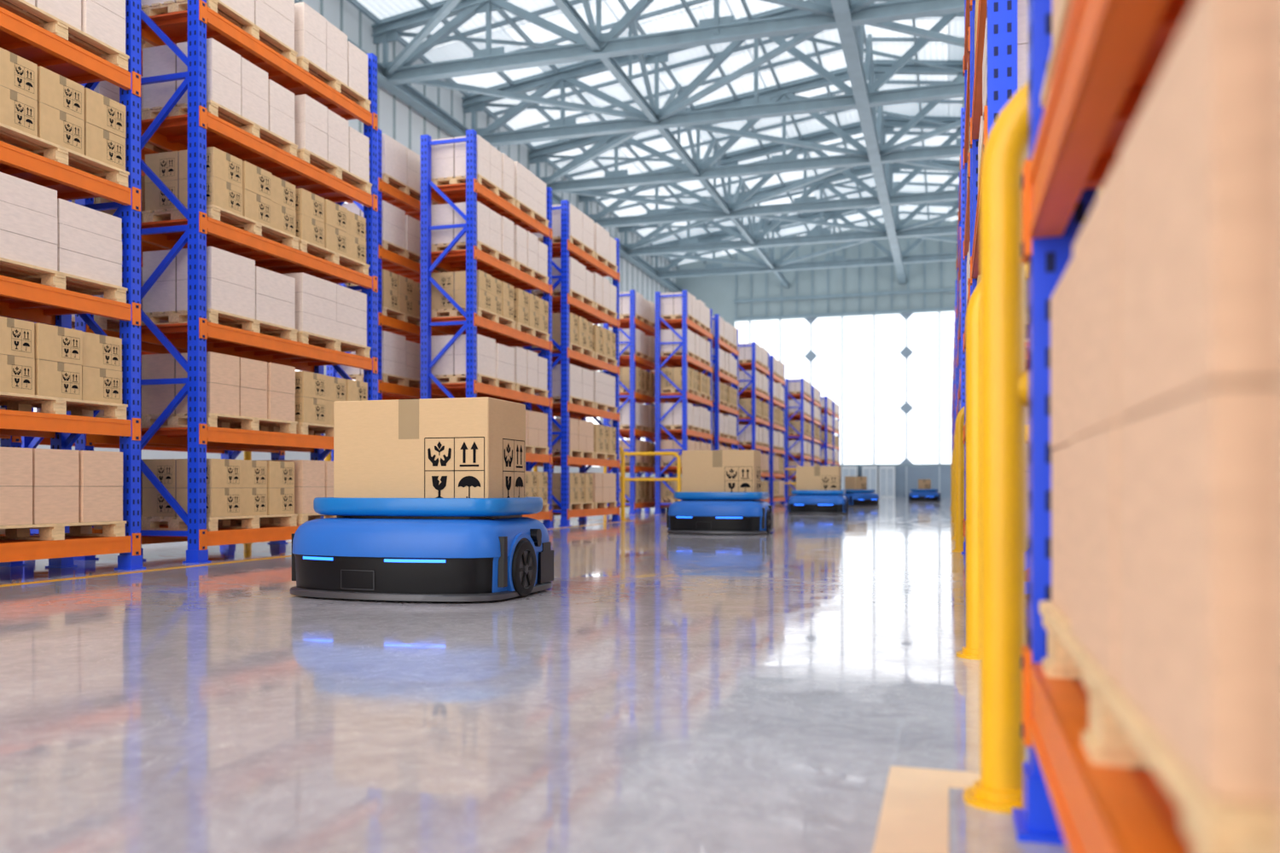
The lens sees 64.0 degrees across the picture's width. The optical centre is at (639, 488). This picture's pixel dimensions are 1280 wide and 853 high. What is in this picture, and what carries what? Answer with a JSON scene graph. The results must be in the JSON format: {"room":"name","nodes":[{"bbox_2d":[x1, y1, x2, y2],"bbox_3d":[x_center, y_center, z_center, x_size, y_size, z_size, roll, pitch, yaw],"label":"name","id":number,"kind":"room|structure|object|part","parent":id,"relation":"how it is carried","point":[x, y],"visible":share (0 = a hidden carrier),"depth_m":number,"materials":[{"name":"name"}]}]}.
{"room":"warehouse interior","nodes":[
{"label":"warehouse interior","id":0,"kind":"room"},
{"bbox_2d":[35,0,675,477],"bbox_3d":[-10.571,-8.550,36.613,0.310,18.500,92.000,0,0,17],"label":"wall","id":1,"kind":"structure","parent":0,"point":[397,119],"depth_m":41.41,"materials":[{"name":"grey metal"}]},
{"bbox_2d":[34,202,655,466],"bbox_3d":[-10.557,-6.800,36.609,0.120,11.000,92.000,0,0,17],"label":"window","id":2,"kind":"structure","parent":1,"relation":"in","point":[588,419],"depth_m":62.75,"materials":[{"name":"white glass"}]},
{"bbox_2d":[0,497,1068,852],"bbox_3d":[6.839,0.798,31.675,38.000,0.203,92.601,0,0,17],"label":"floor","id":3,"kind":"structure","parent":0,"point":[666,693],"depth_m":3.33,"materials":[{"name":"concrete"}]},
{"bbox_2d":[0,406,26,566],"bbox_3d":[-6.454,-2.290,7.880,0.930,5.980,3.180,0,0,17],"label":"rack","id":4,"kind":"object","parent":3,"relation":"on","point":[5,441],"visible":0.05,"depth_m":9.16,"materials":[{"name":"orange metal"}]},
{"bbox_2d":[0,0,145,570],"bbox_3d":[-5.191,-2.290,7.499,0.930,5.980,3.180,0,0,17],"label":"rack","id":5,"kind":"object","parent":3,"relation":"on","point":[62,141],"visible":1,"depth_m":8.21,"materials":[{"name":"orange metal"}]},
{"bbox_2d":[21,39,288,560],"bbox_3d":[-5.348,-2.304,11.547,0.930,6.008,3.180,0,0,17],"label":"rack","id":6,"kind":"object","parent":3,"relation":"on","point":[110,327],"visible":0.03,"depth_m":10.34,"materials":[{"name":"blue metal"}]},
{"bbox_2d":[244,451,251,460],"bbox_3d":[-4.142,-0.124,13.052,2.200,1.648,0.170,0,0,17],"label":"guard rail","id":7,"kind":"object","parent":3,"relation":"on","point":[247,455],"visible":0.02,"depth_m":13.30,"materials":[{"name":"yellow metal"}]},
{"bbox_2d":[140,0,378,563],"bbox_3d":[-4.084,-2.290,11.165,0.930,5.980,3.180,0,0,17],"label":"rack","id":8,"kind":"object","parent":3,"relation":"on","point":[251,103],"visible":0.83,"depth_m":10.34,"materials":[{"name":"metal"}]},
{"bbox_2d":[324,448,331,518],"bbox_3d":[-3.622,-0.124,14.776,2.200,1.648,0.170,0,0,17],"label":"guard rail","id":9,"kind":"object","parent":3,"relation":"on","point":[328,457],"visible":0.02,"depth_m":15.03,"materials":[{"name":"yellow metal"}]},
{"bbox_2d":[325,128,448,461],"bbox_3d":[-3.812,-2.290,16.640,0.930,5.980,3.180,0,0,17],"label":"rack","id":10,"kind":"object","parent":3,"relation":"on","point":[398,167],"visible":0.27,"depth_m":15.64,"materials":[{"name":"blue paint"}]},
{"bbox_2d":[289,496,553,602],"bbox_3d":[-1.444,0.381,6.880,1.570,0.636,1.305,0,0,17],"label":"robot","id":11,"kind":"object","parent":3,"relation":"on","point":[389,549],"visible":0.98,"depth_m":6.34,"materials":[{"name":"plastic"}]},
{"bbox_3d":[-1.473,0.458,6.785,1.570,0.375,1.079,0,0,17],"label":"trim","id":12,"kind":"part","parent":11,"relation":"part of","materials":[{"name":"plastic"}]},
{"bbox_2d":[333,396,525,498],"bbox_3d":[-1.417,-0.235,6.966,1.132,0.692,0.614,0,0,17],"label":"cardboard box","id":13,"kind":"object","parent":11,"relation":"on","point":[456,447],"visible":0.85,"depth_m":6.68,"materials":[{"name":"beige cardboard"}]},
{"bbox_2d":[420,129,553,528],"bbox_3d":[-2.418,-2.304,16.689,0.930,6.008,3.180,0,0,17],"label":"rack","id":14,"kind":"object","parent":3,"relation":"on","point":[485,218],"visible":0.66,"depth_m":15.78,"materials":[{"name":"blue metal"}]},
{"bbox_2d":[517,346,555,521],"bbox_3d":[-2.697,-2.304,20.335,0.930,6.008,3.180,0,0,17],"label":"rack","id":15,"kind":"object","parent":3,"relation":"on","point":[518,346],"visible":0.02,"depth_m":21.13,"materials":[{"name":"metal"}]},
{"bbox_2d":[523,199,621,526],"bbox_3d":[-1.303,-2.290,20.385,0.930,5.980,3.180,0,0,17],"label":"rack","id":16,"kind":"object","parent":3,"relation":"on","point":[584,253],"visible":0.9,"depth_m":19.81,"materials":[{"name":"blue paint"}]},
{"bbox_2d":[533,446,627,520],"bbox_3d":[-1.340,-0.124,22.339,2.200,1.648,0.170,0,0,17],"label":"guard rail","id":17,"kind":"object","parent":3,"relation":"on","point":[622,477],"visible":0.27,"depth_m":22.01,"materials":[{"name":"yellow metal"}]},
{"bbox_2d":[603,290,666,514],"bbox_3d":[-0.121,-2.290,28.875,0.930,5.980,3.180,0,0,17],"label":"rack","id":18,"kind":"object","parent":3,"relation":"on","point":[637,314],"visible":0.62,"depth_m":27.73,"materials":[{"name":"blue paint"}]},
{"bbox_2d":[603,451,680,500],"bbox_3d":[0.046,-0.124,26.934,2.200,1.648,0.170,0,0,17],"label":"guard rail","id":19,"kind":"object","parent":3,"relation":"on","point":[664,453],"visible":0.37,"depth_m":26.76,"materials":[{"name":"yellow metal"}]},
{"bbox_2d":[643,336,690,511],"bbox_3d":[1.020,-2.290,32.657,0.930,5.980,3.180,0,0,17],"label":"rack","id":20,"kind":"object","parent":3,"relation":"on","point":[647,474],"visible":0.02,"depth_m":31.28,"materials":[{"name":"metal"}]},
{"bbox_2d":[653,290,712,514],"bbox_3d":[1.273,-2.304,28.925,0.930,6.008,3.180,0,0,17],"label":"rack","id":21,"kind":"object","parent":3,"relation":"on","point":[683,319],"visible":0.73,"depth_m":27.65,"materials":[{"name":"blue paint"}]},
{"bbox_2d":[690,314,738,450],"bbox_3d":[2.414,-2.290,32.707,0.930,5.980,3.180,0,0,17],"label":"rack","id":22,"kind":"object","parent":3,"relation":"on","point":[725,337],"visible":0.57,"depth_m":32.14,"materials":[{"name":"blue paint"}]},
{"bbox_2d":[666,492,773,534],"bbox_3d":[1.250,0.381,15.917,1.570,0.636,1.305,0,0,17],"label":"robot","id":23,"kind":"object","parent":3,"relation":"on","point":[698,513],"visible":0.94,"depth_m":15.38,"materials":[{"name":"plastic"}]},
{"bbox_3d":[1.222,0.458,15.822,1.570,0.375,1.079,0,0,17],"label":"trim","id":24,"kind":"part","parent":23,"relation":"part of","materials":[{"name":"black plastic"}]},
{"bbox_2d":[681,449,761,492],"bbox_3d":[1.277,-0.235,16.003,1.132,0.692,0.614,0,0,17],"label":"cardboard box","id":25,"kind":"object","parent":23,"relation":"on","point":[702,471],"visible":0.88,"depth_m":15.71,"materials":[{"name":"brown cardboard"}]},
{"bbox_2d":[719,353,731,448],"bbox_3d":[2.796,-2.290,38.545,0.930,5.980,3.180,0,0,17],"label":"rack","id":26,"kind":"object","parent":3,"relation":"on","point":[727,445],"visible":0.02,"depth_m":39.01,"materials":[{"name":"metal"}]},
{"bbox_2d":[731,342,769,504],"bbox_3d":[4.190,-2.304,38.594,0.930,6.008,3.180,0,0,17],"label":"rack","id":27,"kind":"object","parent":3,"relation":"on","point":[753,359],"visible":0.6,"depth_m":37.55,"materials":[{"name":"blue paint"}]},
{"bbox_2d":[750,354,785,506],"bbox_3d":[5.316,-2.290,42.328,0.930,5.980,3.180,0,0,17],"label":"rack","id":28,"kind":"object","parent":3,"relation":"on","point":[776,368],"visible":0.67,"depth_m":41.79,"materials":[{"name":"blue paint"}]},
{"bbox_2d":[761,383,781,502],"bbox_3d":[6.493,-2.290,50.800,0.930,5.980,3.180,0,0,17],"label":"rack","id":29,"kind":"object","parent":3,"relation":"on","point":[776,407],"visible":0.05,"depth_m":50.47,"materials":[{"name":"metal"}]},
{"bbox_2d":[774,399,794,482],"bbox_3d":[7.620,-2.304,54.533,0.930,6.008,3.180,0,0,17],"label":"rack","id":30,"kind":"object","parent":3,"relation":"on","point":[790,460],"visible":0.02,"depth_m":54.61,"materials":[{"name":"orange metal"}]},
{"bbox_2d":[785,468,796,484],"bbox_3d":[6.660,-0.124,48.859,2.200,1.648,0.170,0,0,17],"label":"guard rail","id":31,"kind":"object","parent":3,"relation":"on","point":[785,468],"visible":0.02,"depth_m":48.68,"materials":[{"name":"yellow metal"}]},
{"bbox_2d":[785,378,811,502],"bbox_3d":[7.887,-2.304,50.849,0.930,6.008,3.180,0,0,17],"label":"rack","id":32,"kind":"object","parent":3,"relation":"on","point":[798,391],"visible":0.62,"depth_m":49.54,"materials":[{"name":"blue metal"}]},
{"bbox_2d":[797,385,820,466],"bbox_3d":[9.013,-2.290,54.583,0.930,5.980,3.180,0,0,17],"label":"rack","id":33,"kind":"object","parent":3,"relation":"on","point":[816,394],"visible":0.38,"depth_m":54.00,"materials":[{"name":"blue paint"}]},
{"bbox_2d":[787,490,848,514],"bbox_3d":[4.783,0.381,27.490,1.570,0.636,1.305,0,0,17],"label":"robot","id":34,"kind":"object","parent":3,"relation":"on","point":[805,502],"visible":0.98,"depth_m":26.95,"materials":[{"name":"plastic"}]},
{"bbox_3d":[4.755,0.458,27.395,1.570,0.375,1.079,0,0,17],"label":"trim","id":35,"kind":"part","parent":34,"relation":"part of","materials":[{"name":"blue plastic"}]},
{"bbox_2d":[796,465,841,490],"bbox_3d":[4.810,-0.235,27.576,1.132,0.692,0.614,0,0,17],"label":"cardboard box","id":36,"kind":"object","parent":34,"relation":"on","point":[816,478],"visible":0.94,"depth_m":27.29,"materials":[{"name":"brown cardboard"}]},
{"bbox_2d":[814,395,832,466],"bbox_3d":[10.775,-2.304,60.423,0.930,6.008,3.180,0,0,17],"label":"rack","id":37,"kind":"object","parent":3,"relation":"on","point":[826,403],"visible":0.39,"depth_m":59.15,"materials":[{"name":"blue metal"}]},
{"bbox_2d":[820,401,839,466],"bbox_3d":[11.901,-2.290,64.157,0.930,5.980,3.180,0,0,17],"label":"rack","id":38,"kind":"object","parent":3,"relation":"on","point":[835,407],"visible":0.34,"depth_m":63.80,"materials":[{"name":"blue paint"}]},
{"bbox_2d":[840,489,879,506],"bbox_3d":[8.336,0.381,39.266,1.570,0.636,1.305,0,0,-35],"label":"robot","id":39,"kind":"object","parent":3,"relation":"on","point":[856,497],"visible":0.6,"depth_m":38.67,"materials":[{"name":"plastic"}]},
{"bbox_3d":[8.392,0.458,39.184,1.570,0.375,1.079,0,0,-35],"label":"trim","id":40,"kind":"part","parent":39,"relation":"part of","materials":[{"name":"blue plastic"}]},
{"bbox_2d":[844,476,866,489],"bbox_3d":[8.292,-0.165,39.337,0.620,0.552,0.554,0,0,-35],"label":"cardboard box","id":41,"kind":"object","parent":39,"relation":"on","point":[855,482],"visible":0.98,"depth_m":39.11,"materials":[{"name":"brown cardboard"}]},
{"bbox_2d":[841,465,895,497],"bbox_3d":[16.851,-0.480,75.595,3.860,2.360,0.960,0,0,17],"label":"door","id":42,"kind":"structure","parent":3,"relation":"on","point":[887,473],"depth_m":74.99,"materials":[{"name":"metal"}]},
{"bbox_2d":[908,488,940,501],"bbox_3d":[14.591,0.381,52.524,1.570,0.636,1.305,0,0,17],"label":"robot","id":43,"kind":"object","parent":3,"relation":"on","point":[918,495],"visible":0.99,"depth_m":52.01,"materials":[{"name":"plastic"}]},
{"bbox_2d":[918,479,930,488],"bbox_3d":[14.617,-0.165,52.610,0.620,0.552,0.554,0,0,17],"label":"cardboard box","id":44,"kind":"object","parent":43,"relation":"on","point":[922,484],"visible":0.99,"depth_m":52.34,"materials":[{"name":"brown cardboard"}]},
{"bbox_2d":[949,466,951,508],"bbox_3d":[11.325,-0.124,35.439,1.155,1.648,0.170,0,0,17],"label":"guard rail","id":45,"kind":"object","parent":3,"relation":"on","point":[951,467],"visible":0.07,"depth_m":35.58,"materials":[{"name":"yellow metal"}]},
{"bbox_2d":[949,458,952,516],"bbox_3d":[8.380,-0.124,25.674,1.155,1.648,0.170,0,0,17],"label":"guard rail","id":46,"kind":"object","parent":3,"relation":"on","point":[951,458],"visible":0.09,"depth_m":25.81,"materials":[{"name":"yellow metal"}]},
{"bbox_2d":[951,394,952,457],"bbox_3d":[18.436,-2.314,59.052,0.930,6.028,3.180,0,0,17],"label":"rack","id":47,"kind":"object","parent":3,"relation":"on","point":[951,394],"visible":0.18,"depth_m":57.68,"materials":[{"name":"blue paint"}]},
{"bbox_2d":[950,448,954,522],"bbox_3d":[6.936,-0.124,20.887,1.155,1.648,0.170,0,0,17],"label":"guard rail","id":48,"kind":"object","parent":3,"relation":"on","point":[952,520],"visible":0.12,"depth_m":21.00,"materials":[{"name":"yellow metal"}]},
{"bbox_2d":[952,375,953,448],"bbox_3d":[15.490,-2.334,49.287,0.930,6.068,3.180,0,0,17],"label":"rack","id":49,"kind":"object","parent":3,"relation":"on","point":[952,375],"visible":0.16,"depth_m":47.91,"materials":[{"name":"blue metal"}]},
{"bbox_2d":[951,433,954,539],"bbox_3d":[4.827,-0.124,13.898,1.155,1.648,0.170,0,0,17],"label":"guard rail","id":50,"kind":"object","parent":3,"relation":"on","point":[953,538],"visible":0.09,"depth_m":14.03,"materials":[{"name":"yellow metal"}]},
{"bbox_2d":[953,349,954,448],"bbox_3d":[11.822,-2.314,37.128,0.930,6.028,3.180,0,0,17],"label":"rack","id":51,"kind":"object","parent":3,"relation":"on","point":[953,349],"visible":0.13,"depth_m":38.64,"materials":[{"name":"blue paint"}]},
{"bbox_2d":[953,321,954,442],"bbox_3d":[9.973,-2.334,31.001,0.930,6.068,3.180,0,0,17],"label":"rack","id":52,"kind":"object","parent":3,"relation":"on","point":[954,322],"visible":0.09,"depth_m":32.51,"materials":[{"name":"blue metal"}]},
{"bbox_2d":[954,279,957,433],"bbox_3d":[8.876,-2.314,27.363,0.930,6.028,3.180,0,0,17],"label":"rack","id":53,"kind":"object","parent":3,"relation":"on","point":[956,301],"visible":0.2,"depth_m":25.99,"materials":[{"name":"blue metal"}]},
{"bbox_2d":[951,407,964,552],"bbox_3d":[3.966,-0.124,11.045,1.155,1.648,0.170,0,0,17],"label":"guard rail","id":54,"kind":"object","parent":3,"relation":"on","point":[959,446],"visible":0.31,"depth_m":11.15,"materials":[{"name":"yellow metal"}]},
{"bbox_2d":[956,185,959,415],"bbox_3d":[6.421,-2.314,19.225,0.930,6.028,3.180,0,0,17],"label":"rack","id":55,"kind":"object","parent":3,"relation":"on","point":[957,256],"visible":0.12,"depth_m":17.87,"materials":[{"name":"blue metal"}]},
{"bbox_2d":[957,107,964,411],"bbox_3d":[5.324,-2.334,15.587,0.930,6.068,3.180,0,0,17],"label":"rack","id":56,"kind":"object","parent":3,"relation":"on","point":[961,209],"visible":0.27,"depth_m":14.22,"materials":[{"name":"blue metal"}]},
{"bbox_2d":[961,0,971,553],"bbox_3d":[3.461,-2.314,9.412,0.930,6.028,3.180,0,0,17],"label":"rack","id":57,"kind":"object","parent":3,"relation":"on","point":[967,60],"visible":0.17,"depth_m":10.12,"materials":[{"name":"metal"}]},
{"bbox_2d":[956,263,1028,660],"bbox_3d":[1.873,-0.124,4.104,1.155,1.648,0.170,0,0,17],"label":"guard rail","id":58,"kind":"object","parent":3,"relation":"on","point":[972,650],"visible":0.25,"depth_m":4.21,"materials":[{"name":"yellow metal"}]},
{"bbox_2d":[962,81,1028,814],"bbox_3d":[1.280,-0.124,2.141,1.155,1.648,0.170,0,0,17],"label":"guard rail","id":59,"kind":"object","parent":3,"relation":"on","point":[1003,375],"visible":0.52,"depth_m":2.24,"materials":[{"name":"yellow metal"}]},
{"bbox_2d":[969,0,1102,593],"bbox_3d":[2.363,-2.314,5.774,0.930,6.028,3.180,0,0,17],"label":"rack","id":60,"kind":"object","parent":3,"relation":"on","point":[999,27],"visible":0.16,"depth_m":4.54,"materials":[{"name":"blue metal"}]},
{"bbox_2d":[1012,0,1279,852],"bbox_3d":[0.783,-2.314,0.537,0.930,6.028,3.180,0,0,17],"label":"rack","id":61,"kind":"object","parent":3,"relation":"on","point":[1150,661],"visible":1,"depth_m":0.94,"materials":[{"name":"blue paint"}]},
{"bbox_2d":[294,0,964,292],"bbox_3d":[6.083,-17.255,31.589,34.100,4.410,92.000,0,0,17],"label":"roof","id":62,"kind":"structure","parent":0,"point":[850,36],"depth_m":43.78,"materials":[{"name":"grey metal"}]},
{"bbox_2d":[346,0,964,268],"bbox_3d":[6.774,-18.540,31.381,36.066,2.719,92.000,0,0,17],"label":"roof purlins","id":63,"kind":"structure","parent":62,"relation":"attached to","point":[508,20],"depth_m":49.26,"materials":[{"name":"grey metal"}]},
{"bbox_2d":[371,0,964,87],"bbox_3d":[7.235,-17.357,33.122,36.122,4.585,0.400,0,0,17],"label":"roof truss","id":64,"kind":"object","parent":62,"relation":"attached to","point":[715,30],"depth_m":35.69,"materials":[{"name":"grey metal"}]},
{"bbox_2d":[461,0,964,146],"bbox_3d":[9.372,-17.357,40.207,36.122,4.585,0.400,0,0,17],"label":"roof truss","id":65,"kind":"object","parent":62,"relation":"attached to","point":[756,107],"depth_m":42.32,"materials":[{"name":"grey metal"}]},
{"bbox_2d":[529,63,963,192],"bbox_3d":[11.510,-17.357,47.291,36.122,4.585,0.400,0,0,17],"label":"roof truss","id":66,"kind":"object","parent":62,"relation":"attached to","point":[782,163],"depth_m":48.96,"materials":[{"name":"grey metal"}]},
{"bbox_2d":[577,117,960,227],"bbox_3d":[13.647,-17.357,54.376,36.122,4.585,0.400,0,0,17],"label":"roof truss","id":67,"kind":"object","parent":62,"relation":"attached to","point":[805,204],"depth_m":56.07,"materials":[{"name":"grey metal"}]},
{"bbox_2d":[617,162,960,256],"bbox_3d":[15.784,-17.357,61.460,36.122,4.585,0.400,0,0,17],"label":"roof truss","id":68,"kind":"object","parent":62,"relation":"attached to","point":[821,235],"depth_m":63.02,"materials":[{"name":"grey metal"}]},
{"bbox_2d":[649,200,958,279],"bbox_3d":[17.921,-17.357,68.545,36.122,4.585,0.400,0,0,17],"label":"roof truss","id":69,"kind":"object","parent":62,"relation":"attached to","point":[834,261],"depth_m":70.43,"materials":[{"name":"grey metal"}]},
{"bbox_2d":[356,0,964,264],"bbox_3d":[6.825,-18.750,31.627,36.400,2.500,92.500,0,0,17],"label":"ceiling","id":70,"kind":"structure","parent":0,"point":[612,10],"depth_m":47.45,"materials":[{"name":"white"}]},
{"bbox_2d":[675,253,734,477],"bbox_3d":[5.017,-9.800,80.167,4.900,21.000,0.400,0,0,17],"label":"wall","id":71,"kind":"structure","parent":0,"point":[717,293],"depth_m":79.71,"materials":[{"name":"grey metal"}]},
{"bbox_2d":[733,218,957,321],"bbox_3d":[20.641,-16.600,75.350,27.800,7.400,0.600,0,0,17],"label":"wall","id":72,"kind":"structure","parent":0,"point":[930,287],"depth_m":76.67,"materials":[{"name":"metal"}]},
{"bbox_2d":[734,311,954,497],"bbox_3d":[20.656,-6.090,75.397,27.760,13.580,0.300,0,0,17],"label":"window","id":73,"kind":"structure","parent":72,"relation":"in","point":[889,377],"depth_m":76.17,"materials":[{"name":"glass"}]}
]}

